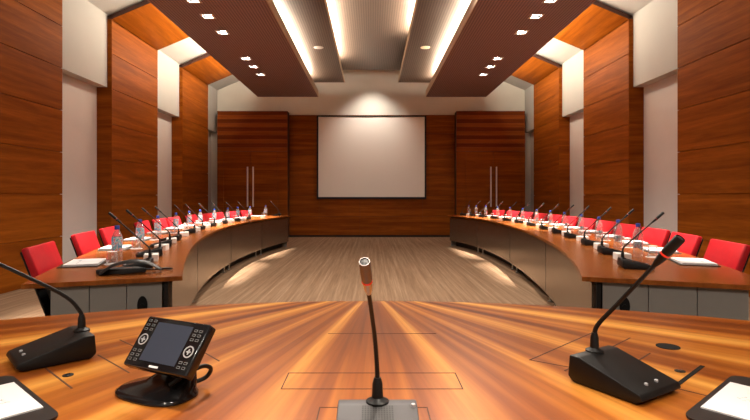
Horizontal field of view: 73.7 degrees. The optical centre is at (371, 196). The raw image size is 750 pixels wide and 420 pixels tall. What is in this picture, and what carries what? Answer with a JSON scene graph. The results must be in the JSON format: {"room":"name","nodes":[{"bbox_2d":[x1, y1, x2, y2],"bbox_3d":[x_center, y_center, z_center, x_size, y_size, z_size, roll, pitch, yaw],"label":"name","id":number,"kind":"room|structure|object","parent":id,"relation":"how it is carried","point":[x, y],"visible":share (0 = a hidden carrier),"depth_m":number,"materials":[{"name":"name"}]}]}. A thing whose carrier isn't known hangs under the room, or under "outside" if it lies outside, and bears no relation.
{"room":"assembly chamber","nodes":[
{"label":"assembly chamber","id":0,"kind":"room"},
{"bbox_2d":[97,19,111,246],"bbox_3d":[-4.632,-0.949,8.655,0.256,4.258,0.013,0,0,0],"label":"wall","id":1,"kind":"structure","parent":0,"point":[104,94],"depth_m":8.65,"materials":[{"name":"brown wood"}]},
{"bbox_2d":[60,73,210,262],"bbox_3d":[-4.810,-1.320,5.800,0.100,5.000,18.000,0,0,0],"label":"wall","id":2,"kind":"structure","parent":0,"point":[79,98],"depth_m":8.28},
{"bbox_2d":[0,0,61,293],"bbox_3d":[-4.640,-0.950,6.345,0.280,4.260,1.850,0,0,0],"label":"wall panel","id":3,"kind":"object","parent":2,"relation":"attached to","point":[30,30],"visible":0.93,"depth_m":6.53,"materials":[{"name":"brown wood"}]},
{"bbox_2d":[112,20,157,238],"bbox_3d":[-4.640,-0.950,9.575,0.280,4.260,1.850,0,0,0],"label":"wall panel","id":4,"kind":"object","parent":2,"relation":"attached to","point":[134,62],"visible":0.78,"depth_m":9.39,"materials":[{"name":"brown wood"}]},
{"bbox_2d":[182,68,207,224],"bbox_3d":[-4.640,-0.950,12.805,0.280,4.260,1.850,0,0,0],"label":"wall panel","id":5,"kind":"object","parent":2,"relation":"attached to","point":[195,91],"visible":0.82,"depth_m":12.68,"materials":[{"name":"brown wood"}]},
{"bbox_2d":[62,0,216,132],"bbox_3d":[-4.670,-2.640,5.800,0.180,1.480,18.000,0,0,0],"label":"wall","id":6,"kind":"structure","parent":0,"point":[84,25],"depth_m":8.31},
{"bbox_2d":[87,0,238,89],"bbox_3d":[-3.550,-3.643,5.800,2.300,1.066,18.000,0,0,0],"label":"ceiling","id":7,"kind":"structure","parent":0,"point":[183,51],"depth_m":11.10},
{"bbox_2d":[107,0,188,49],"bbox_3d":[-3.540,-3.533,9.575,2.080,0.945,1.850,0,0,0],"label":"ceiling panel","id":8,"kind":"object","parent":7,"relation":"attached to","point":[143,19],"visible":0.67,"depth_m":9.35,"materials":[{"name":"brown wood"}]},
{"bbox_2d":[179,53,231,84],"bbox_3d":[-3.540,-3.533,12.805,2.080,0.945,1.850,0,0,0],"label":"ceiling panel","id":9,"kind":"object","parent":7,"relation":"attached to","point":[205,68],"visible":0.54,"depth_m":12.58,"materials":[{"name":"brown wood"}]},
{"bbox_2d":[172,67,182,222],"bbox_3d":[-4.632,-0.949,11.884,0.256,4.258,0.013,0,0,0],"label":"wall","id":10,"kind":"structure","parent":0,"point":[177,169],"depth_m":11.88,"materials":[{"name":"brown wood"}]},
{"bbox_2d":[148,0,317,96],"bbox_3d":[-2.322,-2.855,5.420,1.675,0.170,16.840,0,0,0],"label":"ceiling panel","id":11,"kind":"object","parent":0,"point":[257,31],"visible":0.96,"depth_m":8.89,"materials":[{"name":"brown"}]},
{"bbox_2d":[199,14,215,18],"bbox_3d":[-2.515,-2.835,7.660,0.200,0.142,0.200,0,0,0],"label":"recessed light","id":12,"kind":"object","parent":11,"relation":"attached to","point":[204,16],"visible":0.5,"depth_m":7.70,"materials":[{"name":"white"}]},
{"bbox_2d":[215,30,229,34],"bbox_3d":[-2.515,-2.835,8.410,0.200,0.142,0.200,0,0,0],"label":"recessed light","id":13,"kind":"object","parent":11,"relation":"attached to","point":[219,32],"visible":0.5,"depth_m":8.45,"materials":[{"name":"white"}]},
{"bbox_2d":[217,111,288,236],"bbox_3d":[-3.455,-0.651,14.595,2.030,3.663,0.310,0,0,0],"label":"wall","id":14,"kind":"structure","parent":0,"point":[237,131],"depth_m":14.44,"materials":[{"name":"brown"}]},
{"bbox_2d":[224,152,277,217],"bbox_3d":[-3.500,-0.068,14.414,1.560,2.484,0.111,0,0,0],"label":"door","id":15,"kind":"structure","parent":14,"relation":"in","point":[250,178],"depth_m":14.44,"materials":[{"name":"brown wood"}]},
{"bbox_2d":[273,0,344,82],"bbox_3d":[-1.505,-3.204,5.420,1.514,0.072,16.840,0,0,0],"label":"ceiling panel","id":16,"kind":"object","parent":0,"point":[308,23],"visible":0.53,"depth_m":9.81,"materials":[{"name":"paint"}]},
{"bbox_2d":[211,70,530,212],"bbox_3d":[0.000,-1.920,14.850,10.000,6.200,0.100,0,0,0],"label":"wall","id":17,"kind":"structure","parent":0,"point":[363,92],"depth_m":14.80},
{"bbox_2d":[289,235,449,236],"bbox_3d":[0.000,1.150,14.752,4.880,0.060,0.015,0,0,0],"label":"baseboard","id":18,"kind":"structure","parent":17,"relation":"attached to","point":[289,235],"depth_m":14.74,"materials":[{"name":"black"}]},
{"bbox_2d":[289,115,454,234],"bbox_3d":[0.000,-0.620,14.780,4.920,3.600,0.040,0,0,0],"label":"wall panel","id":19,"kind":"object","parent":17,"relation":"attached to","point":[310,215],"visible":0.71,"depth_m":14.76,"materials":[{"name":"brown wood"}]},
{"bbox_2d":[317,115,425,198],"bbox_3d":[-0.015,-1.170,14.735,3.230,2.460,0.050,0,0,0],"label":"projection screen","id":20,"kind":"object","parent":19,"relation":"attached to","point":[359,156],"visible":1,"depth_m":14.73,"materials":[{"name":"fabric"}]},
{"bbox_2d":[327,0,415,69],"bbox_3d":[-0.015,-3.554,5.420,2.294,0.072,16.840,0,0,0],"label":"ceiling panel","id":21,"kind":"object","parent":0,"point":[369,34],"visible":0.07,"depth_m":10.57,"materials":[{"name":"paint"}]},
{"bbox_2d":[0,237,749,320],"bbox_3d":[0.000,1.230,5.850,10.000,0.100,18.100,0,0,0],"label":"floor","id":22,"kind":"structure","parent":0,"point":[309,269],"depth_m":7.42,"materials":[{"name":"wood"}]},
{"bbox_2d":[20,241,62,315],"bbox_3d":[-1.881,0.744,3.338,0.653,0.876,0.544,0,0,-16],"label":"armchair","id":23,"kind":"object","parent":22,"relation":"on","point":[37,259],"visible":0.11,"depth_m":3.12,"materials":[{"name":"fabric"}]},
{"bbox_2d":[70,231,100,256],"bbox_3d":[-2.212,0.744,4.398,0.653,0.876,0.544,0,0,-13],"label":"armchair","id":24,"kind":"object","parent":22,"relation":"on","point":[82,243],"visible":0.03,"depth_m":4.22,"materials":[{"name":"fabric"}]},
{"bbox_2d":[98,226,120,246],"bbox_3d":[-2.401,0.744,5.169,0.653,0.876,0.544,0,0,-12],"label":"armchair","id":25,"kind":"object","parent":22,"relation":"on","point":[105,234],"visible":0.07,"depth_m":4.93,"materials":[{"name":"red leather"}]},
{"bbox_2d":[133,220,151,233],"bbox_3d":[-2.614,0.744,6.355,0.653,0.876,0.544,0,0,-9],"label":"armchair","id":26,"kind":"object","parent":22,"relation":"on","point":[146,223],"visible":0.05,"depth_m":6.29,"materials":[{"name":"red fabric"}]},
{"bbox_2d":[21,215,290,315],"bbox_3d":[-2.189,0.810,7.257,1.416,0.740,9.514,0,0,-5],"label":"conference table","id":27,"kind":"object","parent":22,"relation":"on","point":[198,257],"visible":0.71,"depth_m":3.76,"materials":[{"name":"brown wood"}]},
{"bbox_2d":[57,260,109,267],"bbox_3d":[-1.883,0.438,3.284,0.230,0.005,0.350,0,0,-15],"label":"desk mat","id":28,"kind":"object","parent":27,"relation":"on","point":[105,260],"visible":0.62,"depth_m":3.13,"materials":[{"name":"paper"}]},
{"bbox_2d":[63,258,105,266],"bbox_3d":[-1.884,0.429,3.288,0.196,0.012,0.300,0,0,-20],"label":"notepad","id":29,"kind":"object","parent":28,"relation":"on","point":[75,262],"visible":1,"depth_m":3.23,"materials":[{"name":"white paper"}]},
{"bbox_2d":[111,225,122,261],"bbox_3d":[-1.742,0.318,3.417,0.070,0.245,0.070,0,0,13],"label":"water bottle","id":30,"kind":"object","parent":27,"relation":"on","point":[116,242],"visible":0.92,"depth_m":3.40,"materials":[{"name":"blue"}]},
{"bbox_2d":[108,212,153,268],"bbox_3d":[-1.481,0.265,3.075,0.255,0.350,0.155,0,0,-20],"label":"microphone","id":31,"kind":"object","parent":27,"relation":"on","point":[150,258],"visible":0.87,"depth_m":3.04,"materials":[{"name":"black plastic"}]},
{"bbox_2d":[96,259,172,275],"bbox_3d":[-1.378,0.398,2.912,0.407,0.084,0.173,0,0,-20],"label":"phone","id":32,"kind":"object","parent":27,"relation":"on","point":[111,269],"visible":1,"depth_m":2.85,"materials":[{"name":"grey"}]},
{"bbox_2d":[136,219,143,238],"bbox_3d":[-2.038,0.318,4.394,0.070,0.245,0.070,0,0,-23],"label":"water bottle","id":33,"kind":"object","parent":27,"relation":"on","point":[139,231],"visible":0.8,"depth_m":4.37,"materials":[{"name":"blue"}]},
{"bbox_2d":[126,209,162,256],"bbox_3d":[-1.700,0.265,3.737,0.255,0.350,0.155,0,0,-24],"label":"microphone","id":34,"kind":"object","parent":27,"relation":"on","point":[158,249],"visible":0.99,"depth_m":3.71,"materials":[{"name":"black plastic"}]},
{"bbox_2d":[144,253,158,261],"bbox_3d":[-1.518,0.415,3.437,0.090,0.051,0.120,0,0,-21],"label":"tissue box","id":35,"kind":"object","parent":27,"relation":"on","point":[155,256],"visible":0.51,"depth_m":3.39,"materials":[{"name":"white"}]},
{"bbox_2d":[141,207,171,247],"bbox_3d":[-1.904,0.265,4.423,0.255,0.350,0.155,0,0,-20],"label":"microphone","id":36,"kind":"object","parent":27,"relation":"on","point":[169,241],"visible":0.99,"depth_m":4.39,"materials":[{"name":"black plastic"}]},
{"bbox_2d":[154,215,160,238],"bbox_3d":[-2.257,0.318,5.268,0.070,0.245,0.070,0,0,0],"label":"water bottle","id":37,"kind":"object","parent":27,"relation":"on","point":[157,227],"visible":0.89,"depth_m":5.24,"materials":[{"name":"blue"}]},
{"bbox_2d":[154,244,168,250],"bbox_3d":[-1.729,0.415,4.112,0.090,0.051,0.120,0,0,-9],"label":"tissue box","id":38,"kind":"object","parent":27,"relation":"on","point":[165,246],"visible":0.68,"depth_m":4.06,"materials":[{"name":"white"}]},
{"bbox_2d":[155,206,181,240],"bbox_3d":[-2.067,0.265,5.058,0.255,0.350,0.155,0,0,-10],"label":"microphone","id":39,"kind":"object","parent":27,"relation":"on","point":[178,236],"visible":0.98,"depth_m":5.04,"materials":[{"name":"black plastic"}]},
{"bbox_2d":[173,213,178,226],"bbox_3d":[-2.445,0.318,6.236,0.070,0.245,0.070,0,0,-1],"label":"water bottle","id":40,"kind":"object","parent":27,"relation":"on","point":[175,221],"visible":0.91,"depth_m":6.21,"materials":[{"name":"blue"}]},
{"bbox_2d":[174,205,195,232],"bbox_3d":[-2.281,0.265,6.101,0.255,0.350,0.155,0,0,-18],"label":"microphone","id":41,"kind":"object","parent":27,"relation":"on","point":[193,230],"visible":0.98,"depth_m":6.07,"materials":[{"name":"black plastic"}]},
{"bbox_2d":[185,204,205,229],"bbox_3d":[-2.373,0.265,6.685,0.255,0.350,0.155,0,0,-1],"label":"microphone","id":42,"kind":"object","parent":27,"relation":"on","point":[202,227],"visible":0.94,"depth_m":6.68,"materials":[{"name":"black plastic"}]},
{"bbox_2d":[198,203,216,226],"bbox_3d":[-2.459,0.265,7.454,0.255,0.350,0.155,0,0,-3],"label":"microphone","id":43,"kind":"object","parent":27,"relation":"on","point":[214,223],"visible":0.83,"depth_m":7.45,"materials":[{"name":"black plastic"}]},
{"bbox_3d":[-2.185,0.438,4.268,0.230,0.005,0.350,0,0,-20],"label":"desk mat","id":44,"kind":"object","parent":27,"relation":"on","visible":0},
{"bbox_2d":[98,245,132,249],"bbox_3d":[-2.187,0.429,4.274,0.196,0.012,0.300,0,0,-14],"label":"notepad","id":45,"kind":"object","parent":44,"relation":"on","point":[108,247],"visible":0.45,"depth_m":4.19,"materials":[{"name":"grey"}]},
{"bbox_3d":[-2.410,0.438,5.149,0.230,0.005,0.350,0,0,-12],"label":"desk mat","id":46,"kind":"object","parent":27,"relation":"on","visible":0},
{"bbox_2d":[123,237,151,240],"bbox_3d":[-2.410,0.429,5.153,0.196,0.012,0.300,0,0,-9],"label":"notepad","id":47,"kind":"object","parent":46,"relation":"on","point":[131,238],"visible":0.81,"depth_m":5.10,"materials":[{"name":"grey"}]},
{"bbox_2d":[151,218,168,229],"bbox_3d":[-2.708,0.744,7.074,0.653,0.876,0.544,0,0,-6],"label":"armchair","id":48,"kind":"object","parent":22,"relation":"on","point":[163,222],"visible":0.03,"depth_m":7.06,"materials":[{"name":"red fabric"}]},
{"bbox_2d":[165,216,181,226],"bbox_3d":[-2.764,0.744,7.684,0.653,0.876,0.544,0,0,-2],"label":"armchair","id":49,"kind":"object","parent":22,"relation":"on","point":[169,222],"visible":0.06,"depth_m":7.52,"materials":[{"name":"red fabric"}]},
{"bbox_2d":[185,214,197,223],"bbox_3d":[-2.812,0.744,8.588,0.653,0.876,0.544,0,0,-3],"label":"armchair","id":50,"kind":"object","parent":22,"relation":"on","point":[194,217],"visible":0.02,"depth_m":8.59,"materials":[{"name":"red fabric"}]},
{"bbox_2d":[200,213,213,221],"bbox_3d":[-2.795,0.744,9.298,0.653,0.876,0.544,0,0,4],"label":"armchair","id":51,"kind":"object","parent":22,"relation":"on","point":[207,216],"visible":0.02,"depth_m":9.25,"materials":[{"name":"red fabric"}]},
{"bbox_2d":[215,212,224,219],"bbox_3d":[-2.773,0.744,9.972,0.653,0.876,0.544,0,0,2],"label":"armchair","id":52,"kind":"object","parent":22,"relation":"on","point":[219,215],"visible":0.05,"depth_m":9.95,"materials":[{"name":"red fabric"}]},
{"bbox_2d":[240,210,252,216],"bbox_3d":[-2.611,0.744,11.430,0.653,0.876,0.544,0,0,12],"label":"armchair","id":53,"kind":"object","parent":22,"relation":"on","point":[243,213],"visible":0.05,"depth_m":11.34,"materials":[{"name":"red fabric"}]},
{"bbox_2d":[0,301,749,419],"bbox_3d":[0.000,0.808,1.162,4.100,0.744,1.905,0,0,0],"label":"head table","id":54,"kind":"object","parent":22,"relation":"on","point":[276,360],"visible":0.86,"depth_m":1.38,"materials":[{"name":"brown wood"}]},
{"bbox_2d":[0,376,57,419],"bbox_3d":[-0.902,0.436,0.930,0.360,0.005,0.470,0,0,41],"label":"desk mat","id":55,"kind":"object","parent":54,"relation":"on","point":[47,412],"visible":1,"depth_m":1.01,"materials":[{"name":"leather"}]},
{"bbox_2d":[0,382,42,419],"bbox_3d":[-0.852,0.432,0.983,0.210,0.004,0.297,0,0,41],"label":"paper sheet","id":56,"kind":"object","parent":55,"relation":"on","point":[14,401],"visible":1,"depth_m":1.05,"materials":[{"name":"white"}]},
{"bbox_2d":[0,262,95,370],"bbox_3d":[-0.920,0.265,1.315,0.321,0.346,0.155,0,0,-44],"label":"microphone","id":57,"kind":"object","parent":54,"relation":"on","point":[72,343],"visible":1,"depth_m":1.33,"materials":[{"name":"black plastic"}]},
{"bbox_2d":[115,316,215,406],"bbox_3d":[-0.455,0.356,1.121,0.244,0.164,0.148,0,0,22],"label":"control console","id":58,"kind":"object","parent":54,"relation":"on","point":[173,350],"visible":1,"depth_m":1.08,"materials":[{"name":"black"}]},
{"bbox_2d":[336,257,418,419],"bbox_3d":[0.010,0.263,0.830,0.145,0.351,0.220,0,0,0],"label":"microphone","id":59,"kind":"object","parent":54,"relation":"on","point":[377,406],"visible":1,"depth_m":0.89,"materials":[{"name":"grey"}]},
{"bbox_2d":[360,259,368,264],"bbox_3d":[-0.011,0.095,0.726,0.013,0.013,0.002,0,-44,6],"label":"grille","id":60,"kind":"object","parent":59,"relation":"attached to","point":[364,262],"depth_m":0.73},
{"bbox_2d":[362,405,393,419],"bbox_3d":[0.010,0.389,0.860,0.056,0.002,0.090,0,15,0],"label":"speaker grille","id":61,"kind":"object","parent":59,"relation":"attached to","point":[369,412],"depth_m":0.88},
{"bbox_2d":[568,234,684,403],"bbox_3d":[0.591,0.259,1.146,0.155,0.358,0.223,0,0,-31],"label":"microphone","id":62,"kind":"object","parent":54,"relation":"on","point":[608,369],"visible":1,"depth_m":1.14,"materials":[{"name":"black plastic"}]},
{"bbox_2d":[686,376,749,419],"bbox_3d":[0.902,0.436,0.930,0.360,0.005,0.470,0,0,-41],"label":"desk mat","id":63,"kind":"object","parent":54,"relation":"on","point":[696,412],"visible":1,"depth_m":1.02,"materials":[{"name":"leather"}]},
{"bbox_2d":[701,382,749,419],"bbox_3d":[0.852,0.432,0.983,0.210,0.004,0.297,0,0,-41],"label":"paper sheet","id":64,"kind":"object","parent":63,"relation":"on","point":[733,400],"visible":1,"depth_m":1.05,"materials":[{"name":"white"}]},
{"bbox_2d":[491,210,504,215],"bbox_3d":[2.692,0.744,11.619,0.653,0.876,0.544,0,0,-18],"label":"armchair","id":65,"kind":"object","parent":22,"relation":"on","point":[501,212],"visible":0.05,"depth_m":11.62,"materials":[{"name":"red fabric"}]},
{"bbox_2d":[506,211,519,217],"bbox_3d":[2.832,0.744,10.942,0.653,0.876,0.544,0,0,-14],"label":"armchair","id":66,"kind":"object","parent":22,"relation":"on","point":[514,213],"visible":0.02,"depth_m":10.91,"materials":[{"name":"red fabric"}]},
{"bbox_2d":[520,212,533,218],"bbox_3d":[2.897,0.744,10.203,0.653,0.876,0.544,0,0,-8],"label":"armchair","id":67,"kind":"object","parent":22,"relation":"on","point":[527,215],"visible":0.06,"depth_m":10.15,"materials":[{"name":"red fabric"}]},
{"bbox_2d":[535,213,548,220],"bbox_3d":[2.924,0.744,9.432,0.653,0.876,0.544,0,0,-6],"label":"armchair","id":68,"kind":"object","parent":22,"relation":"on","point":[541,216],"visible":0.02,"depth_m":9.38,"materials":[{"name":"red fabric"}]},
{"bbox_2d":[548,214,563,223],"bbox_3d":[2.924,0.744,8.683,0.653,0.876,0.544,0,0,-3],"label":"armchair","id":69,"kind":"object","parent":22,"relation":"on","point":[554,217],"visible":0.03,"depth_m":8.59,"materials":[{"name":"red fabric"}]},
{"bbox_2d":[562,216,578,226],"bbox_3d":[2.864,0.744,7.925,0.653,0.876,0.544,0,0,1],"label":"armchair","id":70,"kind":"object","parent":22,"relation":"on","point":[568,219],"visible":0.02,"depth_m":7.85,"materials":[{"name":"red fabric"}]},
{"bbox_2d":[579,218,597,229],"bbox_3d":[2.814,0.744,7.169,0.653,0.876,0.544,0,0,3],"label":"armchair","id":71,"kind":"object","parent":22,"relation":"on","point":[586,222],"visible":0.04,"depth_m":7.09,"materials":[{"name":"red fabric"}]},
{"bbox_2d":[447,215,749,320],"bbox_3d":[2.247,0.810,7.418,1.524,0.740,9.946,0,0,4],"label":"conference table","id":72,"kind":"object","parent":22,"relation":"on","point":[572,273],"visible":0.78,"depth_m":3.41,"materials":[{"name":"brown wood"}]},
{"bbox_2d":[526,203,543,225],"bbox_3d":[2.492,0.265,7.604,0.255,0.350,0.155,0,0,3],"label":"microphone","id":73,"kind":"object","parent":72,"relation":"on","point":[528,223],"visible":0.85,"depth_m":7.59,"materials":[{"name":"black plastic"}]},
{"bbox_2d":[539,204,558,229],"bbox_3d":[2.407,0.265,6.770,0.255,0.350,0.155,0,0,3],"label":"microphone","id":74,"kind":"object","parent":72,"relation":"on","point":[541,226],"visible":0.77,"depth_m":6.76,"materials":[{"name":"black plastic"}]},
{"bbox_2d":[551,204,573,233],"bbox_3d":[2.314,0.265,6.053,0.255,0.350,0.155,0,0,11],"label":"microphone","id":75,"kind":"object","parent":72,"relation":"on","point":[554,230],"visible":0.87,"depth_m":6.03,"materials":[{"name":"black plastic"}]},
{"bbox_2d":[564,206,589,238],"bbox_3d":[2.205,0.265,5.361,0.255,0.350,0.155,0,0,3],"label":"microphone","id":76,"kind":"object","parent":72,"relation":"on","point":[567,234],"visible":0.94,"depth_m":5.35,"materials":[{"name":"black plastic"}]},
{"bbox_2d":[581,207,610,245],"bbox_3d":[2.055,0.265,4.570,0.255,0.350,0.155,0,0,11],"label":"microphone","id":77,"kind":"object","parent":72,"relation":"on","point":[584,240],"visible":0.9,"depth_m":4.55,"materials":[{"name":"black plastic"}]},
{"bbox_2d":[595,217,602,241],"bbox_3d":[2.255,0.318,4.965,0.069,0.245,0.069,0,0,-39],"label":"water bottle","id":78,"kind":"object","parent":72,"relation":"on","point":[600,232],"visible":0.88,"depth_m":4.97,"materials":[{"name":"blue"}]},
{"bbox_2d":[594,243,608,248],"bbox_3d":[1.933,0.415,4.218,0.090,0.051,0.120,0,0,8],"label":"tissue box","id":79,"kind":"object","parent":72,"relation":"on","point":[595,244],"visible":0.58,"depth_m":4.19,"materials":[{"name":"white"}]},
{"bbox_2d":[597,209,633,254],"bbox_3d":[1.889,0.265,3.860,0.255,0.350,0.155,0,0,10],"label":"microphone","id":80,"kind":"object","parent":72,"relation":"on","point":[601,249],"visible":0.88,"depth_m":3.84,"materials":[{"name":"black plastic"}]},
{"bbox_2d":[614,220,622,248],"bbox_3d":[2.117,0.318,4.303,0.069,0.245,0.069,0,0,21],"label":"water bottle","id":81,"kind":"object","parent":72,"relation":"on","point":[617,237],"visible":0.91,"depth_m":4.33,"materials":[{"name":"blue"}]},
{"bbox_2d":[613,252,631,259],"bbox_3d":[1.742,0.415,3.481,0.090,0.051,0.120,0,0,11],"label":"tissue box","id":82,"kind":"object","parent":72,"relation":"on","point":[616,255],"visible":0.57,"depth_m":3.44,"materials":[{"name":"white"}]},
{"bbox_2d":[633,223,642,256],"bbox_3d":[1.969,0.318,3.701,0.069,0.245,0.069,0,0,9],"label":"water bottle","id":83,"kind":"object","parent":72,"relation":"on","point":[637,244],"visible":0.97,"depth_m":3.71,"materials":[{"name":"blue"}]},
{"bbox_2d":[617,212,663,269],"bbox_3d":[1.669,0.265,3.095,0.255,0.350,0.155,0,0,15],"label":"microphone","id":84,"kind":"object","parent":72,"relation":"on","point":[623,262],"visible":0.99,"depth_m":3.06,"materials":[{"name":"black plastic"}]},
{"bbox_2d":[639,248,681,253],"bbox_3d":[2.333,0.438,4.060,0.230,0.005,0.350,0,0,16],"label":"desk mat","id":85,"kind":"object","parent":72,"relation":"on","point":[639,248],"visible":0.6,"depth_m":3.92,"materials":[{"name":"leather"}]},
{"bbox_2d":[642,247,678,252],"bbox_3d":[2.332,0.429,4.057,0.196,0.012,0.300,0,0,17],"label":"notepad","id":86,"kind":"object","parent":85,"relation":"on","point":[650,249],"visible":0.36,"depth_m":4.03,"materials":[{"name":"grey"}]},
{"bbox_2d":[668,258,720,266],"bbox_3d":[2.146,0.438,3.348,0.230,0.005,0.350,0,0,20],"label":"desk mat","id":87,"kind":"object","parent":72,"relation":"on","point":[670,259],"visible":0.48,"depth_m":3.20,"materials":[{"name":"paper"}]},
{"bbox_2d":[671,257,717,265],"bbox_3d":[2.143,0.429,3.339,0.196,0.012,0.300,0,0,19],"label":"notepad","id":88,"kind":"object","parent":87,"relation":"on","point":[687,261],"visible":1,"depth_m":3.28,"materials":[{"name":"grey"}]},
{"bbox_3d":[2.487,0.438,4.774,0.230,0.005,0.350,0,0,15],"label":"desk mat","id":89,"kind":"object","parent":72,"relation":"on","visible":0},
{"bbox_2d":[619,240,648,243],"bbox_3d":[2.486,0.429,4.766,0.196,0.012,0.300,0,0,14],"label":"notepad","id":90,"kind":"object","parent":89,"relation":"on","point":[624,241],"visible":0.64,"depth_m":4.75,"materials":[{"name":"grey"}]},
{"bbox_3d":[2.618,0.438,5.507,0.230,0.005,0.350,0,0,10],"label":"desk mat","id":91,"kind":"object","parent":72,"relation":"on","visible":0},
{"bbox_2d":[596,234,624,237],"bbox_3d":[2.616,0.429,5.497,0.196,0.012,0.300,0,0,6],"label":"notepad","id":92,"kind":"object","parent":91,"relation":"on","point":[607,235],"visible":0.67,"depth_m":5.48,"materials":[{"name":"grey"}]},
{"bbox_2d":[596,220,617,234],"bbox_3d":[2.732,0.744,6.426,0.653,0.876,0.544,0,0,3],"label":"armchair","id":93,"kind":"object","parent":22,"relation":"on","point":[607,225],"visible":0.02,"depth_m":6.33,"materials":[{"name":"red fabric"}]},
{"bbox_2d":[615,223,641,239],"bbox_3d":[2.612,0.744,5.669,0.653,0.876,0.544,0,0,3],"label":"armchair","id":94,"kind":"object","parent":22,"relation":"on","point":[627,230],"visible":0.02,"depth_m":5.59,"materials":[{"name":"red fabric"}]},
{"bbox_2d":[638,227,670,246],"bbox_3d":[2.489,0.744,4.930,0.653,0.876,0.544,0,0,4],"label":"armchair","id":95,"kind":"object","parent":22,"relation":"on","point":[659,237],"visible":0.05,"depth_m":4.82,"materials":[{"name":"red fabric"}]},
{"bbox_2d":[668,232,702,256],"bbox_3d":[2.339,0.744,4.239,0.653,0.876,0.544,0,0,10],"label":"armchair","id":96,"kind":"object","parent":22,"relation":"on","point":[692,244],"visible":0.06,"depth_m":4.02,"materials":[{"name":"red fabric"}]},
{"bbox_2d":[703,239,749,272],"bbox_3d":[2.181,0.744,3.517,0.653,0.876,0.544,0,0,12],"label":"armchair","id":97,"kind":"object","parent":22,"relation":"on","point":[733,255],"visible":0.06,"depth_m":3.38,"materials":[{"name":"red fabric"}]},
{"bbox_2d":[398,0,470,82],"bbox_3d":[1.490,-3.204,5.420,1.544,0.072,16.840,0,0,0],"label":"ceiling panel","id":98,"kind":"object","parent":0,"point":[434,23],"visible":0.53,"depth_m":9.81,"materials":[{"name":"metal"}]},
{"bbox_2d":[455,111,524,215],"bbox_3d":[3.430,-0.651,14.595,1.980,3.663,0.310,0,0,0],"label":"wall","id":99,"kind":"structure","parent":0,"point":[475,131],"depth_m":14.44,"materials":[{"name":"brown"}]},
{"bbox_2d":[466,152,519,217],"bbox_3d":[3.500,-0.068,14.414,1.560,2.484,0.111,0,0,0],"label":"door","id":100,"kind":"structure","parent":99,"relation":"in","point":[494,177],"depth_m":14.44,"materials":[{"name":"brown wood"}]},
{"bbox_2d":[426,0,595,96],"bbox_3d":[2.322,-2.855,5.420,1.675,0.170,16.840,0,0,0],"label":"ceiling panel","id":101,"kind":"object","parent":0,"point":[486,31],"visible":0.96,"depth_m":8.96,"materials":[{"name":"brown"}]},
{"bbox_2d":[514,30,528,34],"bbox_3d":[2.515,-2.835,8.410,0.200,0.142,0.200,0,0,0],"label":"recessed light","id":102,"kind":"object","parent":101,"relation":"attached to","point":[518,32],"visible":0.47,"depth_m":8.45,"materials":[{"name":"white"}]},
{"bbox_2d":[528,14,544,18],"bbox_3d":[2.515,-2.835,7.660,0.200,0.142,0.200,0,0,0],"label":"recessed light","id":103,"kind":"object","parent":101,"relation":"attached to","point":[532,16],"visible":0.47,"depth_m":7.70,"materials":[{"name":"white"}]},
{"bbox_2d":[542,0,557,2],"bbox_3d":[2.515,-2.835,7.030,0.200,0.142,0.200,0,0,0],"label":"recessed light","id":104,"kind":"object","parent":101,"relation":"attached to","point":[543,1],"visible":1,"depth_m":7.10,"materials":[{"name":"white"}]},
{"bbox_2d":[559,67,569,216],"bbox_3d":[4.572,-0.949,11.884,0.256,4.258,0.013,0,0,0],"label":"wall","id":105,"kind":"structure","parent":0,"point":[564,122],"depth_m":11.88,"materials":[{"name":"brown wood"}]},
{"bbox_2d":[504,0,652,89],"bbox_3d":[3.490,-3.643,5.800,2.300,1.066,18.000,0,0,0],"label":"ceiling","id":106,"kind":"structure","parent":0,"point":[555,50],"depth_m":11.07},
{"bbox_2d":[511,54,561,84],"bbox_3d":[3.480,-3.533,12.805,2.080,0.945,1.850,0,0,0],"label":"ceiling panel","id":107,"kind":"object","parent":106,"relation":"attached to","point":[537,67],"visible":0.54,"depth_m":12.58,"materials":[{"name":"brown wood"}]},
{"bbox_2d":[554,1,632,50],"bbox_3d":[3.480,-3.533,9.575,2.080,0.945,1.850,0,0,0],"label":"ceiling panel","id":108,"kind":"object","parent":106,"relation":"attached to","point":[599,19],"visible":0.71,"depth_m":9.34,"materials":[{"name":"brown wood"}]},
{"bbox_2d":[525,0,677,132],"bbox_3d":[4.610,-2.640,5.800,0.180,1.480,18.000,0,0,0],"label":"wall","id":109,"kind":"structure","parent":0,"point":[655,26],"depth_m":8.32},
{"bbox_2d":[531,74,679,238],"bbox_3d":[4.750,-1.320,5.800,0.100,5.000,18.000,0,0,0],"label":"wall","id":110,"kind":"structure","parent":0,"point":[660,97],"depth_m":8.29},
{"bbox_2d":[534,68,558,220],"bbox_3d":[4.580,-0.950,12.805,0.280,4.260,1.850,0,0,0],"label":"wall panel","id":111,"kind":"object","parent":110,"relation":"attached to","point":[546,91],"visible":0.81,"depth_m":12.72,"materials":[{"name":"brown wood"}]},
{"bbox_2d":[583,20,628,227],"bbox_3d":[4.580,-0.950,9.575,0.280,4.260,1.850,0,0,0],"label":"wall panel","id":112,"kind":"object","parent":110,"relation":"attached to","point":[605,62],"visible":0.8,"depth_m":9.43,"materials":[{"name":"brown wood"}]},
{"bbox_2d":[629,19,643,227],"bbox_3d":[4.572,-0.949,8.655,0.256,4.258,0.013,0,0,0],"label":"wall","id":113,"kind":"structure","parent":0,"point":[636,94],"depth_m":8.65,"materials":[{"name":"brown wood"}]},
{"bbox_2d":[677,0,749,296],"bbox_3d":[4.580,-0.950,6.345,0.280,4.260,1.850,0,0,0],"label":"wall panel","id":114,"kind":"object","parent":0,"point":[713,36],"visible":0.81,"depth_m":6.50,"materials":[{"name":"brown wood"}]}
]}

